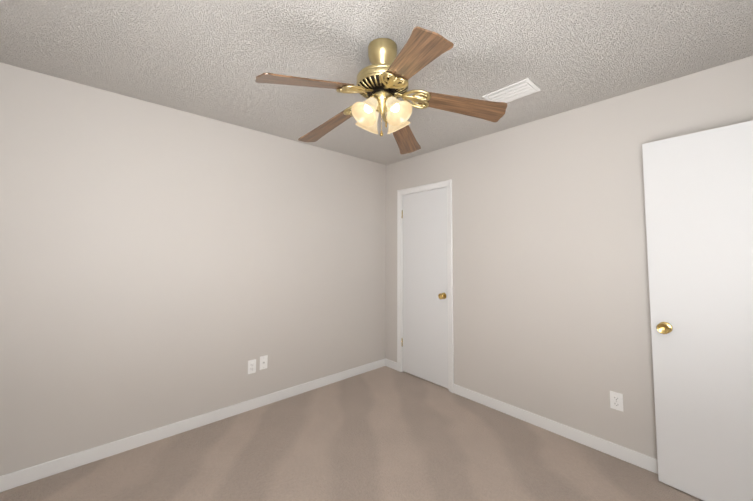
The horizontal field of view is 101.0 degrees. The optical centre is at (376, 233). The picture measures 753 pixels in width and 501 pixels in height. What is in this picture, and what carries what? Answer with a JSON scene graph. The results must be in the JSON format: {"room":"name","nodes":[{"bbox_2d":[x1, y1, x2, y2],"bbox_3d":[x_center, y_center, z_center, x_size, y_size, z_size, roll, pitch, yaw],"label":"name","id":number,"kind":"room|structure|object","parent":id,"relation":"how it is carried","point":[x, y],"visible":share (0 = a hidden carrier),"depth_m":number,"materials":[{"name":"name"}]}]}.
{"room":"empty bedroom","nodes":[
{"label":"empty bedroom","id":0,"kind":"room"},
{"bbox_2d":[0,63,385,475],"bbox_3d":[-1.106,0.295,2.787,3.410,2.440,0.120,4,-5,-42],"label":"wall","id":1,"kind":"structure","parent":0,"point":[161,266],"depth_m":2.27,"materials":[{"name":"paint"}]},
{"bbox_2d":[0,358,385,491],"bbox_3d":[-1.068,1.466,2.664,3.170,0.086,0.013,4,-5,-42],"label":"baseboard","id":2,"kind":"structure","parent":1,"relation":"attached to","point":[37,472],"depth_m":2.22,"materials":[{"name":"white wood"}]},
{"bbox_2d":[248,359,255,373],"bbox_3d":[-1.075,1.150,2.679,0.070,0.114,0.009,4,-5,-42],"label":"electrical outlet","id":3,"kind":"object","parent":1,"relation":"attached to","point":[251,366],"visible":1,"depth_m":2.68,"materials":[{"name":"white plastic"}]},
{"bbox_2d":[260,355,267,369],"bbox_3d":[-0.995,1.142,2.744,0.070,0.114,0.020,4,-5,-42],"label":"outlet","id":4,"kind":"object","parent":1,"relation":"attached to","point":[263,361],"visible":1,"depth_m":2.75,"materials":[{"name":"white plastic"}]},
{"bbox_2d":[0,366,702,500],"bbox_3d":[0.019,1.489,1.448,3.410,0.100,3.510,4,-5,-42],"label":"floor","id":5,"kind":"structure","parent":0,"point":[384,433],"depth_m":2.01,"materials":[{"name":"carpet"}]},
{"bbox_2d":[0,0,752,164],"bbox_3d":[0.033,-1.046,1.607,3.410,0.100,3.510,4,-5,-42],"label":"ceiling","id":6,"kind":"structure","parent":0,"point":[212,59],"depth_m":1.69,"materials":[{"name":"white paint"}]},
{"bbox_2d":[255,26,506,153],"bbox_3d":[0.000,-0.747,1.644,1.211,0.492,1.211,4,-5,-42],"label":"ceiling fan","id":7,"kind":"object","parent":6,"relation":"hanging from","point":[381,87],"visible":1,"depth_m":1.58,"materials":[{"name":"brown wood"}]},
{"bbox_2d":[483,78,540,102],"bbox_3d":[0.917,-0.953,2.114,0.205,0.011,0.310,4,-5,-42],"label":"ceiling vent","id":8,"kind":"object","parent":6,"relation":"in","point":[520,89],"visible":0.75,"depth_m":2.09,"materials":[{"name":"white metal"}]},
{"bbox_2d":[385,56,752,458],"bbox_3d":[1.298,0.295,2.586,0.140,2.440,3.390,4,-5,-42],"label":"wall","id":9,"kind":"structure","parent":0,"point":[551,310],"depth_m":2.34,"materials":[{"name":"paint"}]},
{"bbox_2d":[385,359,396,369],"bbox_3d":[0.176,1.535,3.639,0.013,0.086,0.195,4,-5,-42],"label":"baseboard","id":10,"kind":"structure","parent":9,"relation":"attached to","point":[391,364],"depth_m":3.63,"materials":[{"name":"white wood"}]},
{"bbox_2d":[402,187,448,388],"bbox_3d":[0.496,0.541,3.353,0.092,2.012,0.638,4,-5,-42],"label":"closet door","id":11,"kind":"structure","parent":9,"relation":"in","point":[425,311],"depth_m":3.33,"materials":[{"name":"white wood"}]},
{"bbox_2d":[397,180,453,392],"bbox_3d":[0.543,0.517,3.386,0.138,2.090,0.754,4,-5,-42],"label":"door frame","id":12,"kind":"structure","parent":9,"relation":"attached to","point":[428,187],"depth_m":3.33,"materials":[{"name":"white wood"}]},
{"bbox_2d":[453,384,657,473],"bbox_3d":[1.517,1.449,2.147,0.013,0.086,2.304,4,-5,-42],"label":"baseboard","id":13,"kind":"structure","parent":9,"relation":"attached to","point":[638,459],"depth_m":2.27,"materials":[{"name":"white wood"}]},
{"bbox_2d":[610,391,622,411],"bbox_3d":[1.604,1.121,2.075,0.009,0.114,0.070,4,-5,-42],"label":"electrical outlet","id":14,"kind":"object","parent":9,"relation":"attached to","point":[616,400],"visible":1,"depth_m":2.07,"materials":[{"name":"white plastic"}]},
{"bbox_3d":[1.114,0.147,0.229,3.290,2.440,0.120,4,-5,-42],"label":"wall","id":15,"kind":"structure","parent":0,"visible":0},
{"bbox_2d":[642,120,752,500],"bbox_3d":[1.953,0.431,1.600,0.154,2.030,0.821,4,-5,-42],"label":"entry door","id":16,"kind":"structure","parent":15,"relation":"in","point":[698,189],"depth_m":1.72,"materials":[{"name":"white wood"}]}
]}

